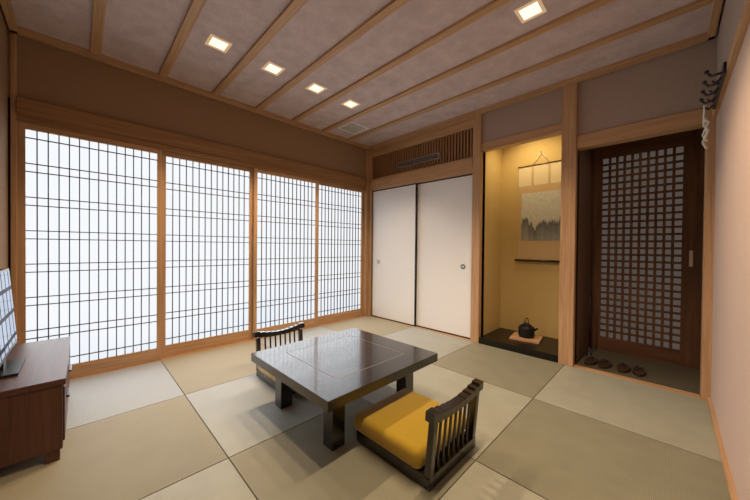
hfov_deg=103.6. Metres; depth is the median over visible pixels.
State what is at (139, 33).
ceiling
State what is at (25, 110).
trim
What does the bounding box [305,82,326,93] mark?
recessed light
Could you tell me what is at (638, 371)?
sandals
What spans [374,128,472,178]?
vent
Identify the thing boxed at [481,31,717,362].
wall
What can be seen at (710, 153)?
trim
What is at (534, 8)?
recessed light
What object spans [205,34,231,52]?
recessed light
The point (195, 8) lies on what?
batten
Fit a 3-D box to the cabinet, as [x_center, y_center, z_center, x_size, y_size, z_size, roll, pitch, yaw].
[-2.026,0.858,1.751,0.310,0.420,0.970,0,1,-45]
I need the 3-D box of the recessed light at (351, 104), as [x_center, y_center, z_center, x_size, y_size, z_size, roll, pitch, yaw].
[-0.271,-1.629,3.299,0.156,0.006,0.156,0,1,-45]
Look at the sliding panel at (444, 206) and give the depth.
3.82 m
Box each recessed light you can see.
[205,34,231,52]
[261,61,284,75]
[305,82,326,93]
[341,99,360,108]
[514,0,546,23]
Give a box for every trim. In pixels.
[10,32,368,379]
[700,0,749,499]
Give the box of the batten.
[0,0,722,149]
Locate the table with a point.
(332, 371)
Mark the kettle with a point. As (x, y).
(526, 331)
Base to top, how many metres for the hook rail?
0.348 m
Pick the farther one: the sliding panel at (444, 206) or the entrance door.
the sliding panel at (444, 206)
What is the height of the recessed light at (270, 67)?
0.006 m
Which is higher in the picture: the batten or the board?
the batten
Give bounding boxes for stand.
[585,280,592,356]
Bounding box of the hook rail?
[699,61,726,148]
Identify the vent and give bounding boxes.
[338,121,368,133]
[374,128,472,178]
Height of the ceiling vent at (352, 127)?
0.011 m
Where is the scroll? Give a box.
[514,152,560,262]
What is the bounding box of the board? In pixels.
[479,328,558,362]
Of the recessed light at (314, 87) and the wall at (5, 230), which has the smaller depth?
the wall at (5, 230)
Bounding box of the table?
[251,328,437,451]
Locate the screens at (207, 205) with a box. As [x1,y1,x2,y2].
[162,151,363,357]
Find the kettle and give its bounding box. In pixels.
[509,318,542,343]
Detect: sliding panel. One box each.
[371,183,417,325]
[416,174,471,338]
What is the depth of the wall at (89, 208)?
2.63 m
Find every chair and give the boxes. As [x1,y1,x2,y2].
[252,322,304,393]
[354,378,483,491]
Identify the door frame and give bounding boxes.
[368,82,706,397]
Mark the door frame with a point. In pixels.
(690, 120)
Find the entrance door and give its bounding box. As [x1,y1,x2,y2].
[590,128,704,368]
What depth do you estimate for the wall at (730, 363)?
1.46 m
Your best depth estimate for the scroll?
3.51 m
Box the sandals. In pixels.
[584,355,645,376]
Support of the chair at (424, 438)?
on the floor
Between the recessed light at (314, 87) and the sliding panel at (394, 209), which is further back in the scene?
the sliding panel at (394, 209)
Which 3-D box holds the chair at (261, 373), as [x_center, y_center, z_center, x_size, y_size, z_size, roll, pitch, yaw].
[-0.684,0.887,2.499,0.481,0.374,0.554,0,1,-45]
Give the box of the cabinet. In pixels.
[0,337,71,467]
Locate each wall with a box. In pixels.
[0,4,10,280]
[8,27,365,378]
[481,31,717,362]
[711,0,749,499]
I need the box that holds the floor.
[0,316,729,499]
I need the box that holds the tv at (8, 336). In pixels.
[0,268,25,378]
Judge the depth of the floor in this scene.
1.72 m
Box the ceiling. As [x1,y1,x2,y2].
[0,0,723,145]
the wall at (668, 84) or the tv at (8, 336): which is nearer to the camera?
the tv at (8, 336)

